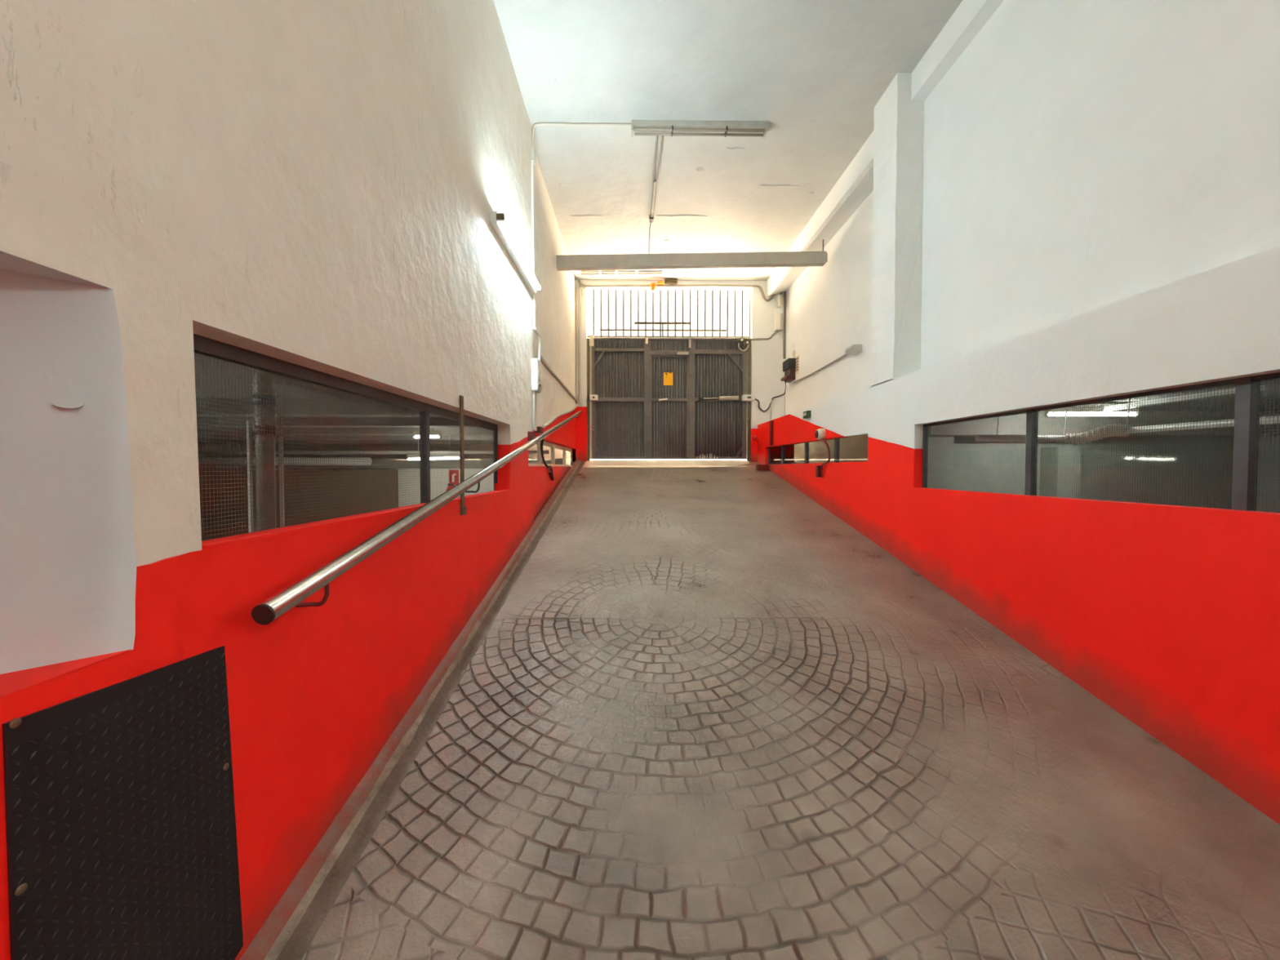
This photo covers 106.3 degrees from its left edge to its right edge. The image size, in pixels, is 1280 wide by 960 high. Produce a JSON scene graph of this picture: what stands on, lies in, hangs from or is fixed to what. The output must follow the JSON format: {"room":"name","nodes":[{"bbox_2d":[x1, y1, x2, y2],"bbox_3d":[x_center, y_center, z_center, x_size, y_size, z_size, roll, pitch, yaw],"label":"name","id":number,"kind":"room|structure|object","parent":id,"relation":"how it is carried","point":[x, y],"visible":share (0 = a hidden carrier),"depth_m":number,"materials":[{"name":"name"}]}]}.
{"room":"parking garage ramp","nodes":[
{"label":"parking garage ramp","id":0,"kind":"room"},
{"bbox_2d":[197,443,255,457],"bbox_3d":[-9.107,0.731,4.507,0.100,3.100,15.200,0,2,-1],"label":"wall","id":1,"kind":"structure","parent":0,"point":[225,449],"depth_m":10.50,"materials":[{"name":"paint"}]},
{"bbox_2d":[198,457,371,465],"bbox_3d":[-6.957,-0.331,8.508,4.300,0.136,0.140,0,2,-1],"label":"duct pipe","id":2,"kind":"object","parent":1,"relation":"attached to","point":[348,459],"visible":0.34,"depth_m":8.46,"materials":[{"name":"grey metal"}]},
{"bbox_2d":[198,450,548,454],"bbox_3d":[-5.355,-0.477,8.374,7.500,0.077,0.060,0,2,-1],"label":"duct pipe","id":3,"kind":"object","parent":1,"relation":"attached to","point":[318,451],"visible":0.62,"depth_m":8.36,"materials":[{"name":"grey plastic"}]},
{"bbox_2d":[194,353,341,399],"bbox_3d":[-5.195,-0.789,4.516,7.725,0.100,15.200,0,2,-1],"label":"ceiling","id":4,"kind":"structure","parent":0,"point":[232,364],"depth_m":3.54,"materials":[{"name":"paint"}]},
{"bbox_2d":[196,398,439,417],"bbox_3d":[-5.194,-0.667,4.429,7.725,0.140,0.220,0,2,-1],"label":"beam","id":5,"kind":"structure","parent":4,"relation":"attached to","point":[224,415],"depth_m":4.35,"materials":[{"name":"paint"}]},
{"bbox_2d":[196,416,480,427],"bbox_3d":[-5.208,-0.699,5.629,7.725,0.140,0.220,0,2,-1],"label":"beam","id":6,"kind":"structure","parent":4,"relation":"attached to","point":[293,424],"depth_m":5.54,"materials":[{"name":"paint"}]},
{"bbox_2d":[196,426,493,435],"bbox_3d":[-5.226,-0.736,7.028,7.725,0.140,0.220,0,2,-1],"label":"beam","id":7,"kind":"structure","parent":4,"relation":"attached to","point":[290,430],"depth_m":6.93,"materials":[{"name":"paint"}]},
{"bbox_2d":[197,435,493,439],"bbox_3d":[-5.242,-0.770,8.328,7.725,0.140,0.220,0,2,-1],"label":"beam","id":8,"kind":"structure","parent":4,"relation":"attached to","point":[234,437],"depth_m":8.22,"materials":[{"name":"paint"}]},
{"bbox_2d":[197,440,493,444],"bbox_3d":[-5.258,-0.804,9.627,7.725,0.140,0.220,0,2,-1],"label":"beam","id":9,"kind":"structure","parent":4,"relation":"attached to","point":[436,442],"depth_m":9.51,"materials":[{"name":"paint"}]},
{"bbox_2d":[406,435,419,460],"bbox_3d":[-3.556,-0.506,7.545,0.192,0.383,0.060,0,2,-1],"label":"tube light","id":10,"kind":"object","parent":4,"relation":"hanging from","point":[413,455],"depth_m":7.53,"materials":[{"name":"white plastic"}]},
{"bbox_2d":[413,427,438,438],"bbox_3d":[-2.813,-0.668,6.350,0.369,0.240,0.060,0,2,-1],"label":"tube light","id":11,"kind":"object","parent":4,"relation":"hanging from","point":[414,432],"visible":0.21,"depth_m":6.33,"materials":[{"name":"white plastic"}]},
{"bbox_2d":[430,447,459,459],"bbox_3d":[-3.059,-0.417,7.554,0.447,0.179,0.060,0,2,-1],"label":"tube light","id":12,"kind":"object","parent":4,"relation":"hanging from","point":[437,455],"depth_m":7.53,"materials":[{"name":"white plastic"}]},
{"bbox_2d":[0,0,575,959],"bbox_3d":[-1.452,-0.587,2.637,0.622,6.345,14.340,0,2,-1],"label":"wall","id":13,"kind":"structure","parent":0,"point":[314,184],"depth_m":1.41,"materials":[{"name":"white paint"}]},
{"bbox_2d":[2,645,243,959],"bbox_3d":[-1.117,0.945,1.101,0.011,1.054,0.489,0,2,-1],"label":"plate","id":14,"kind":"object","parent":13,"relation":"attached to","point":[120,807],"visible":1,"depth_m":1.05,"materials":[{"name":"black metal"}]},
{"bbox_2d":[193,333,497,541],"bbox_3d":[-1.274,-0.147,2.746,0.041,0.617,3.127,0,2,-1],"label":"window","id":15,"kind":"structure","parent":13,"relation":"in","point":[202,345],"depth_m":1.91,"materials":[{"name":"clear glass"}]},
{"bbox_2d":[201,489,510,550],"bbox_3d":[-1.165,0.134,2.765,0.050,0.016,3.045,0,2,-1],"label":"trim","id":16,"kind":"structure","parent":13,"relation":"attached to","point":[248,538],"depth_m":1.63,"materials":[{"name":"red paint"}]},
{"bbox_2d":[240,458,584,959],"bbox_3d":[-1.066,1.129,2.518,0.190,2.731,14.000,0,2,-1],"label":"curb","id":17,"kind":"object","parent":13,"relation":"attached to","point":[287,933],"depth_m":1.93,"materials":[{"name":"concrete"}]},
{"bbox_2d":[251,395,582,625],"bbox_3d":[-1.149,-0.458,5.302,0.165,1.560,7.997,0,2,-1],"label":"handrail","id":18,"kind":"object","parent":13,"relation":"attached to","point":[267,611],"visible":1,"depth_m":1.88,"materials":[{"name":"metal"}]},
{"bbox_2d":[489,210,541,293],"bbox_3d":[-1.109,-2.041,4.425,0.115,0.100,1.497,0,2,-1],"label":"light","id":19,"kind":"object","parent":13,"relation":"attached to","point":[497,220],"visible":1,"depth_m":4.17,"materials":[{"name":"white plastic"}]},
{"bbox_2d":[527,431,534,441],"bbox_3d":[-1.161,-0.459,5.083,0.065,0.100,0.140,0,2,-1],"label":"junction box","id":20,"kind":"object","parent":13,"relation":"attached to","point":[531,435],"visible":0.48,"depth_m":5.01,"materials":[{"name":"red paint"}]},
{"bbox_2d":[531,161,534,275],"bbox_3d":[-1.165,-2.775,5.226,0.022,1.327,0.040,0,2,-1],"label":"cable trunking","id":21,"kind":"object","parent":13,"relation":"attached to","point":[532,162],"visible":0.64,"depth_m":5.21,"materials":[{"name":"white plastic"}]},
{"bbox_2d":[530,146,536,164],"bbox_3d":[-1.156,-3.514,5.206,0.040,0.150,0.080,0,2,-1],"label":"junction box","id":22,"kind":"object","parent":13,"relation":"attached to","point":[532,148],"visible":0.91,"depth_m":5.17,"materials":[{"name":"beige plastic"}]},
{"bbox_2d":[532,391,535,430],"bbox_3d":[-1.157,-0.760,5.239,0.034,0.437,0.052,0,2,-1],"label":"cable","id":23,"kind":"object","parent":13,"relation":"attached to","point":[533,392],"visible":1,"depth_m":5.22,"materials":[{"name":"beige plastic"}]},
{"bbox_2d":[533,391,537,431],"bbox_3d":[-1.158,-0.762,5.314,0.034,0.437,0.052,0,2,-1],"label":"cable","id":24,"kind":"object","parent":13,"relation":"attached to","point":[535,392],"visible":0.51,"depth_m":5.30,"materials":[{"name":"beige plastic"}]},
{"bbox_2d":[531,358,540,392],"bbox_3d":[-1.134,-1.144,5.273,0.085,0.350,0.169,0,2,-1],"label":"switch box","id":25,"kind":"object","parent":13,"relation":"attached to","point":[535,363],"visible":0.94,"depth_m":5.19,"materials":[{"name":"white plastic"}]},
{"bbox_2d":[532,293,541,361],"bbox_3d":[-1.163,-1.669,5.408,0.036,0.715,0.353,0,2,-1],"label":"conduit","id":26,"kind":"object","parent":13,"relation":"attached to","point":[534,328],"visible":0.9,"depth_m":5.27,"materials":[{"name":"white plastic"}]},
{"bbox_2d":[535,426,542,433],"bbox_3d":[-1.167,-0.579,5.555,0.065,0.070,0.140,0,2,-1],"label":"junction box","id":27,"kind":"object","parent":13,"relation":"attached to","point":[540,429],"visible":0.82,"depth_m":5.49,"materials":[{"name":"red paint"}]},
{"bbox_2d":[528,440,572,466],"bbox_3d":[-1.334,-0.379,7.297,0.041,0.376,4.543,0,2,-1],"label":"window","id":28,"kind":"structure","parent":13,"relation":"in","point":[553,446],"depth_m":7.30,"materials":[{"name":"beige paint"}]},
{"bbox_2d":[540,354,577,428],"bbox_3d":[-1.231,-1.129,7.680,0.040,0.874,3.826,0,2,-1],"label":"conduit","id":29,"kind":"object","parent":13,"relation":"attached to","point":[542,359],"visible":0.94,"depth_m":6.98,"materials":[{"name":"beige plastic"}]},
{"bbox_2d":[575,287,577,403],"bbox_3d":[-1.249,-2.649,9.455,0.053,2.262,0.044,0,2,-1],"label":"pipe","id":30,"kind":"object","parent":13,"relation":"attached to","point":[576,288],"visible":0.97,"depth_m":9.44,"materials":[{"name":"beige metal"}]},
{"bbox_2d":[555,239,827,271],"bbox_3d":[0.778,-3.412,7.202,4.048,0.511,0.130,0,2,-1],"label":"beam","id":31,"kind":"structure","parent":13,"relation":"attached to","point":[777,259],"depth_m":7.16,"materials":[{"name":"beige paint"}]},
{"bbox_2d":[275,443,570,458],"bbox_3d":[-5.289,0.531,12.103,7.725,3.100,0.100,0,2,-1],"label":"wall","id":32,"kind":"structure","parent":0,"point":[558,453],"depth_m":12.01,"materials":[{"name":"paint"}]},
{"bbox_2d":[398,468,493,506],"bbox_3d":[-2.953,0.922,9.041,3.120,2.280,0.100,0,2,-1],"label":"wall","id":33,"kind":"structure","parent":0,"point":[434,473],"depth_m":8.96,"materials":[{"name":"white paint"}]},
{"bbox_2d":[199,470,248,540],"bbox_3d":[-7.735,0.470,8.944,0.875,1.291,0.050,0,2,-1],"label":"roller shutter","id":34,"kind":"object","parent":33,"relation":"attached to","point":[235,473],"depth_m":8.92,"materials":[{"name":"brown"}]},
{"bbox_2d":[284,470,398,526],"bbox_3d":[-5.561,0.342,8.968,2.095,1.034,0.050,0,2,-1],"label":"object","id":35,"kind":"object","parent":33,"relation":"attached to","point":[286,473],"depth_m":8.95,"materials":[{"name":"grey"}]},
{"bbox_2d":[198,458,566,468],"bbox_3d":[-5.252,-0.306,8.930,7.720,0.180,0.200,0,2,-1],"label":"beam","id":36,"kind":"structure","parent":33,"relation":"attached to","point":[557,461],"depth_m":8.84,"materials":[{"name":"metal"}]},
{"bbox_2d":[445,483,454,491],"bbox_3d":[-3.499,0.334,8.877,0.168,0.540,0.174,-1,2,-42],"label":"fire extinguisher","id":37,"kind":"object","parent":33,"relation":"attached to","point":[450,484],"visible":0.1,"depth_m":8.83,"materials":[{"name":"red metal"}]},
{"bbox_2d":[448,470,458,484],"bbox_3d":[-3.472,-0.050,8.952,0.180,0.280,0.014,0,2,-1],"label":"safety sign","id":38,"kind":"object","parent":33,"relation":"attached to","point":[450,471],"visible":0.64,"depth_m":8.95,"materials":[{"name":"red"}]},
{"bbox_2d":[582,459,749,467],"bbox_3d":[0.573,-0.332,9.397,3.280,0.187,0.930,0,2,-1],"label":"floor","id":39,"kind":"structure","parent":0,"point":[592,463],"depth_m":9.33,"materials":[{"name":"concrete"}]},
{"bbox_2d":[586,337,590,460],"bbox_3d":[-1.029,-1.600,9.619,0.050,2.441,0.100,0,2,-1],"label":"gate post","id":40,"kind":"object","parent":39,"relation":"on","point":[588,339],"visible":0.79,"depth_m":9.58,"materials":[{"name":"grey metal"}]},
{"bbox_2d":[589,335,746,459],"bbox_3d":[0.570,-1.641,9.610,3.149,2.465,0.144,0,2,-1],"label":"gate","id":41,"kind":"object","parent":40,"relation":"attached to","point":[635,415],"visible":0.95,"depth_m":9.65,"materials":[{"name":"metal"}]},
{"bbox_2d":[589,394,598,401],"bbox_3d":[-0.911,-1.622,9.497,0.156,0.113,0.165,0,2,-1],"label":"box","id":42,"kind":"object","parent":41,"relation":"attached to","point":[593,397],"visible":1,"depth_m":9.42,"materials":[{"name":"white plastic"}]},
{"bbox_2d":[663,372,672,385],"bbox_3d":[0.568,-2.027,9.630,0.188,0.259,0.008,0,2,-1],"label":"notice","id":43,"kind":"object","parent":41,"relation":"attached to","point":[668,376],"visible":1,"depth_m":9.63,"materials":[{"name":"orange paper"}]},
{"bbox_2d":[698,395,738,400],"bbox_3d":[1.565,-1.629,9.549,0.788,0.089,0.099,0,2,2],"label":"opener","id":44,"kind":"object","parent":41,"relation":"attached to","point":[721,397],"visible":1,"depth_m":9.51,"materials":[{"name":"metal"}]},
{"bbox_2d":[742,394,755,401],"bbox_3d":[2.152,-1.629,9.536,0.229,0.113,0.165,0,2,-1],"label":"box","id":45,"kind":"object","parent":41,"relation":"attached to","point":[745,397],"visible":1,"depth_m":9.46,"materials":[{"name":"white plastic"}]},
{"bbox_2d":[746,340,751,461],"bbox_3d":[2.186,-1.606,9.659,0.072,2.452,0.100,0,2,-1],"label":"gate post","id":46,"kind":"object","parent":39,"relation":"on","point":[748,349],"visible":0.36,"depth_m":9.62,"materials":[{"name":"grey metal"}]},
{"bbox_2d":[572,280,794,461],"bbox_3d":[0.851,-2.109,9.669,4.455,3.674,0.300,0,2,-1],"label":"wall","id":47,"kind":"structure","parent":0,"point":[767,359],"depth_m":9.53,"materials":[{"name":"white paint"}]},
{"bbox_2d":[578,283,581,403],"bbox_3d":[-1.183,-2.688,9.454,0.053,2.340,0.044,0,2,-1],"label":"pipe","id":48,"kind":"object","parent":47,"relation":"attached to","point":[580,285],"visible":1,"depth_m":9.44,"materials":[{"name":"beige metal"}]},
{"bbox_2d":[649,280,663,291],"bbox_3d":[0.245,-3.777,9.369,0.439,0.186,0.133,0,2,-1],"label":"beacon","id":49,"kind":"object","parent":47,"relation":"attached to","point":[653,285],"visible":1,"depth_m":9.34,"materials":[{"name":"orange plastic"}]},
{"bbox_2d":[586,288,750,337],"bbox_3d":[0.588,-3.328,9.627,3.295,0.952,0.074,0,2,-1],"label":"grille","id":50,"kind":"object","parent":47,"relation":"in","point":[637,323],"visible":0.96,"depth_m":9.60,"materials":[{"name":"grey metal"}]},
{"bbox_2d":[664,279,677,284],"bbox_3d":[0.608,-3.889,9.414,0.249,0.059,0.090,0,2,-1],"label":"sensor box","id":51,"kind":"object","parent":47,"relation":"attached to","point":[666,281],"visible":1,"depth_m":9.37,"materials":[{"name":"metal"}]},
{"bbox_2d":[577,280,782,302],"bbox_3d":[0.796,-3.712,9.426,4.031,0.407,0.044,0,2,-1],"label":"cable","id":52,"kind":"object","parent":47,"relation":"attached to","point":[579,281],"visible":0.88,"depth_m":9.41,"materials":[{"name":"beige plastic"}]},
{"bbox_2d":[737,337,751,351],"bbox_3d":[2.054,-2.670,9.455,0.264,0.254,0.158,0,2,-1],"label":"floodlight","id":53,"kind":"object","parent":47,"relation":"attached to","point":[747,340],"visible":1,"depth_m":9.45,"materials":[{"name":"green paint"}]},
{"bbox_2d":[751,435,757,440],"bbox_3d":[2.272,-0.839,9.524,0.110,0.110,0.093,0,2,-1],"label":"bell","id":54,"kind":"object","parent":47,"relation":"attached to","point":[754,437],"visible":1,"depth_m":9.49,"materials":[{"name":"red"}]},
{"bbox_2d":[751,330,779,340],"bbox_3d":[2.476,-2.875,9.479,0.610,0.244,0.036,0,2,-1],"label":"cable","id":55,"kind":"object","parent":47,"relation":"attached to","point":[777,331],"visible":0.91,"depth_m":9.47,"materials":[{"name":"beige plastic"}]},
{"bbox_2d":[755,382,786,412],"bbox_3d":[2.578,-1.671,9.507,0.644,0.642,0.060,0,2,-1],"label":"cable","id":56,"kind":"object","parent":47,"relation":"attached to","point":[784,393],"visible":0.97,"depth_m":9.52,"materials":[{"name":"brown plastic"}]},
{"bbox_2d":[769,400,772,420],"bbox_3d":[2.605,-1.392,9.530,0.055,0.400,0.028,0,2,-1],"label":"cable","id":57,"kind":"object","parent":47,"relation":"attached to","point":[771,400],"visible":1,"depth_m":9.52,"materials":[{"name":"beige plastic"}]},
{"bbox_2d":[773,312,783,331],"bbox_3d":[2.727,-3.103,9.442,0.147,0.330,0.148,0,2,-1],"label":"junction box","id":58,"kind":"object","parent":47,"relation":"attached to","point":[778,317],"visible":1,"depth_m":9.38,"materials":[{"name":"white plastic"}]},
{"bbox_2d":[776,294,782,307],"bbox_3d":[2.743,-3.508,9.432,0.094,0.220,0.148,0,2,-1],"label":"junction box","id":59,"kind":"object","parent":47,"relation":"attached to","point":[780,297],"visible":1,"depth_m":9.37,"materials":[{"name":"white plastic"}]},
{"bbox_2d":[493,0,962,280],"bbox_3d":[0.916,-3.853,2.591,5.100,0.213,14.360,0,2,-1],"label":"ceiling","id":60,"kind":"structure","parent":0,"point":[817,71],"depth_m":4.87,"materials":[{"name":"paint"}]},
{"bbox_2d":[531,122,631,146],"bbox_3d":[-0.625,-3.703,5.172,1.090,0.240,0.077,0,2,-1],"label":"conduit","id":61,"kind":"object","parent":60,"relation":"attached to","point":[535,125],"visible":0.99,"depth_m":5.14,"materials":[{"name":"beige plastic"}]},
{"bbox_2d":[581,269,662,277],"bbox_3d":[-0.343,-3.918,9.088,1.550,0.034,0.328,0,2,-1],"label":"strip light","id":62,"kind":"object","parent":60,"relation":"attached to","point":[636,273],"visible":0.94,"depth_m":9.08,"materials":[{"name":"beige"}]},
{"bbox_2d":[648,214,653,253],"bbox_3d":[0.161,-3.630,7.128,0.070,0.499,0.206,0,2,-1],"label":"wire","id":63,"kind":"object","parent":60,"relation":"hanging from","point":[651,219],"visible":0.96,"depth_m":7.09,"materials":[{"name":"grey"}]},
{"bbox_2d":[649,135,663,217],"bbox_3d":[0.195,-3.839,6.171,0.086,0.048,1.700,0,2,-2],"label":"cable","id":64,"kind":"object","parent":60,"relation":"attached to","point":[655,180],"visible":0.97,"depth_m":6.00,"materials":[{"name":"beige plastic"}]},
{"bbox_2d":[631,120,768,137],"bbox_3d":[0.637,-3.775,5.162,1.458,0.105,0.110,0,2,-1],"label":"light","id":65,"kind":"object","parent":60,"relation":"attached to","point":[640,127],"visible":1,"depth_m":5.12,"materials":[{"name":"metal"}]},
{"bbox_2d":[766,129,874,296],"bbox_3d":[2.723,-3.722,7.119,0.374,0.313,4.760,0,2,-1],"label":"beam","id":66,"kind":"structure","parent":60,"relation":"attached to","point":[855,185],"depth_m":6.52,"materials":[{"name":"white paint"}]},
{"bbox_2d":[911,0,1004,100],"bbox_3d":[2.671,-3.564,-0.021,0.145,0.254,9.080,0,2,-1],"label":"beam","id":67,"kind":"structure","parent":60,"relation":"attached to","point":[970,17],"depth_m":3.98,"materials":[{"name":"white paint"}]},
{"bbox_2d":[301,458,1279,959],"bbox_3d":[0.816,1.189,2.748,4.700,2.888,14.410,0,2,-1],"label":"floor","id":68,"kind":"structure","parent":0,"point":[708,715],"depth_m":2.02,"materials":[{"name":"stone"}]},
{"bbox_2d":[755,464,768,471],"bbox_3d":[2.209,-0.224,8.677,0.200,0.110,0.160,0,2,-1],"label":"block","id":69,"kind":"object","parent":68,"relation":"on","point":[758,467],"visible":0.95,"depth_m":8.60,"materials":[{"name":"red paint"}]},
{"bbox_2d":[784,191,873,415],"bbox_3d":[3.009,-2.459,7.229,0.200,2.846,4.614,0,2,-1],"label":"wall","id":70,"kind":"structure","parent":0,"point":[828,306],"depth_m":7.20,"materials":[{"name":"white paint"}]},
{"bbox_2d":[783,291,786,359],"bbox_3d":[2.861,-3.065,9.489,0.042,1.325,0.044,0,2,-1],"label":"conduit","id":71,"kind":"object","parent":70,"relation":"attached to","point":[784,292],"visible":0.97,"depth_m":9.47,"materials":[{"name":"beige metal"}]},
{"bbox_2d":[781,358,795,382],"bbox_3d":[2.801,-2.065,9.063,0.170,0.393,0.356,0,2,-1],"label":"control box","id":72,"kind":"object","parent":70,"relation":"attached to","point":[788,365],"visible":1,"depth_m":8.91,"materials":[{"name":"black plastic"}]},
{"bbox_2d":[795,355,799,374],"bbox_3d":[2.885,-2.116,8.825,0.007,0.324,0.207,0,2,-1],"label":"paper notice","id":73,"kind":"object","parent":70,"relation":"attached to","point":[797,369],"visible":1,"depth_m":8.80,"materials":[{"name":"beige paper"}]},
{"bbox_2d":[792,354,847,383],"bbox_3d":[2.872,-1.774,7.804,0.032,0.051,2.287,0,2,-1],"label":"conduit","id":74,"kind":"object","parent":70,"relation":"attached to","point":[844,355],"visible":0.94,"depth_m":7.58,"materials":[{"name":"beige"}]},
{"bbox_2d":[845,344,862,355],"bbox_3d":[2.855,-1.742,6.422,0.128,0.089,0.253,0,2,-1],"label":"box","id":75,"kind":"object","parent":70,"relation":"attached to","point":[853,349],"visible":1,"depth_m":6.33,"materials":[{"name":"grey plastic"}]},
{"bbox_2d":[794,435,867,462],"bbox_3d":[5.830,0.427,12.239,6.835,3.100,0.100,0,2,-1],"label":"window","id":76,"kind":"structure","parent":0,"point":[851,449],"depth_m":12.15,"materials":[{"name":"clear glass"}]},
{"bbox_2d":[757,245,1279,824],"bbox_3d":[2.478,0.837,2.584,0.090,3.500,14.060,0,2,-1],"label":"wall","id":77,"kind":"structure","parent":0,"point":[1167,615],"depth_m":2.44,"materials":[{"name":"red paint"}]},
{"bbox_2d":[769,420,773,445],"bbox_3d":[2.339,-0.835,8.537,0.041,0.436,0.100,0,2,-1],"label":"red trunking","id":78,"kind":"object","parent":77,"relation":"attached to","point":[771,422],"visible":1,"depth_m":8.49,"materials":[{"name":"red paint"}]},
{"bbox_2d":[768,438,839,464],"bbox_3d":[2.455,-0.399,7.038,0.041,0.365,3.975,0,2,-1],"label":"window","id":79,"kind":"structure","parent":77,"relation":"in","point":[836,440],"depth_m":7.04,"materials":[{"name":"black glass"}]},
{"bbox_2d":[803,410,811,418],"bbox_3d":[2.353,-0.922,6.768,0.054,0.094,0.170,0,2,-1],"label":"plate","id":80,"kind":"object","parent":77,"relation":"attached to","point":[807,414],"visible":1,"depth_m":6.70,"materials":[{"name":"green plastic"}]},
{"bbox_2d":[815,465,821,477],"bbox_3d":[2.351,-0.114,6.306,0.070,0.158,0.070,0,2,-1],"label":"wall bracket","id":81,"kind":"object","parent":77,"relation":"attached to","point":[818,474],"visible":0.76,"depth_m":6.27,"materials":[{"name":"metal"}]},
{"bbox_2d":[814,428,830,477],"bbox_3d":[2.329,-0.347,6.139,0.118,0.634,0.349,0,2,-1],"label":"lamp","id":82,"kind":"object","parent":77,"relation":"attached to","point":[820,433],"visible":1,"depth_m":6.17,"materials":[{"name":"beige paint"}]},
{"bbox_2d":[870,72,924,386],"bbox_3d":[2.698,-2.388,4.751,0.585,2.856,0.445,0,2,-1],"label":"pillar","id":83,"kind":"structure","parent":77,"relation":"on","point":[899,120],"depth_m":4.56,"materials":[{"name":"white paint"}]},
{"bbox_2d":[922,372,1279,512],"bbox_3d":[2.528,-0.154,2.394,0.041,0.592,3.671,0,2,-1],"label":"window","id":84,"kind":"structure","parent":77,"relation":"in","point":[1247,397],"depth_m":2.38,"materials":[{"name":"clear glass"}]},
{"bbox_2d":[860,377,1279,435],"bbox_3d":[5.974,-0.928,4.652,6.935,0.010,15.200,0,2,-1],"label":"ceiling","id":85,"kind":"structure","parent":0,"point":[1196,402],"depth_m":5.88,"materials":[{"name":"paint"}]},
{"bbox_2d":[1044,402,1138,416],"bbox_3d":[5.596,-0.873,5.949,1.151,0.168,0.060,0,2,-1],"label":"tube light","id":86,"kind":"object","parent":85,"relation":"hanging from","point":[1047,413],"visible":0.68,"depth_m":5.93,"materials":[{"name":"white plastic"}]},
{"bbox_2d":[928,410,1279,436],"bbox_3d":[6.712,-0.816,7.040,5.200,0.340,0.450,0,2,-1],"label":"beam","id":87,"kind":"structure","parent":85,"relation":"attached to","point":[980,430],"depth_m":6.81,"materials":[{"name":"paint"}]},
{"bbox_2d":[974,398,1279,444],"bbox_3d":[4.688,-0.627,3.514,1.254,0.533,4.540,0,2,-1],"label":"pipe","id":88,"kind":"object","parent":85,"relation":"hanging from","point":[1121,428],"visible":0.76,"depth_m":5.21,"materials":[{"name":"grey metal"}]},
{"bbox_2d":[1055,385,1264,417],"bbox_3d":[5.711,-0.865,5.501,0.100,0.050,2.312,0,2,5],"label":"cable tray","id":89,"kind":"object","parent":85,"relation":"attached to","point":[1133,405],"visible":0.5,"depth_m":5.10,"materials":[{"name":"grey metal"}]},
{"bbox_2d":[953,436,1233,509],"bbox_3d":[6.709,0.556,7.352,5.200,3.100,0.100,0,2,-1],"label":"wall","id":90,"kind":"structure","parent":0,"point":[1125,458],"depth_m":7.29,"materials":[{"name":"grey paint"}]},
{"bbox_2d":[920,0,1279,368],"bbox_3d":[2.873,-2.269,0.031,0.300,2.846,9.110,0,2,-1],"label":"wall","id":91,"kind":"structure","parent":0,"point":[1080,157],"depth_m":2.86,"materials":[{"name":"white paint"}]},
{"bbox_2d":[1256,435,1279,512],"bbox_3d":[9.392,0.625,4.736,0.100,3.100,15.200,0,2,-1],"label":"wall","id":92,"kind":"structure","parent":0,"point":[1270,446],"depth_m":7.11,"materials":[{"name":"grey paint"}]},
{"bbox_3d":[-5.195,2.230,4.596,7.725,0.100,15.200,0,2,-1],"label":"floor","id":93,"kind":"structure","parent":0,"visible":0},
{"bbox_2d":[246,419,253,532],"bbox_3d":[-2.103,0.955,2.611,0.023,2.554,0.024,0,2,-1],"label":"conduit","id":94,"kind":"object","parent":93,"relation":"on","point":[250,486],"visible":0.31,"depth_m":2.58,"materials":[{"name":"grey metal"}]},
{"bbox_2d":[277,393,284,527],"bbox_3d":[-1.978,0.878,2.671,0.023,2.704,0.024,0,2,-1],"label":"conduit","id":95,"kind":"object","parent":93,"relation":"on","point":[280,441],"visible":0.19,"depth_m":2.64,"materials":[{"name":"grey plastic"}]},
{"bbox_2d":[251,369,415,531],"bbox_3d":[-2.015,0.779,3.403,0.105,2.863,1.654,0,2,1],"label":"drain pipe","id":96,"kind":"object","parent":93,"relation":"on","point":[261,427],"visible":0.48,"depth_m":2.58,"materials":[{"name":"grey metal"}]},
{"bbox_3d":[5.975,2.226,4.735,6.935,0.100,15.200,0,2,-1],"label":"floor","id":97,"kind":"structure","parent":0,"visible":0},
{"bbox_2d":[927,435,954,489],"bbox_3d":[4.312,0.733,7.101,0.400,2.760,0.350,0,2,-1],"label":"pillar","id":98,"kind":"structure","parent":97,"relation":"on","point":[931,457],"depth_m":6.90,"materials":[{"name":"grey paint"}]},
{"bbox_2d":[1039,446,1081,498],"bbox_3d":[6.236,0.812,7.152,0.350,2.600,0.300,0,2,-1],"label":"pillar","id":99,"kind":"structure","parent":97,"relation":"on","point":[1046,457],"depth_m":6.98,"materials":[{"name":"grey paint"}]},
{"label":"outside","id":100,"kind":"structure","parent":0,"visible":0},
{"bbox_2d":[198,462,804,470],"bbox_3d":[0.716,-0.581,22.713,30.000,0.230,25.700,0,2,-1],"label":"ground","id":101,"kind":"structure","parent":100,"point":[797,463],"depth_m":9.77,"materials":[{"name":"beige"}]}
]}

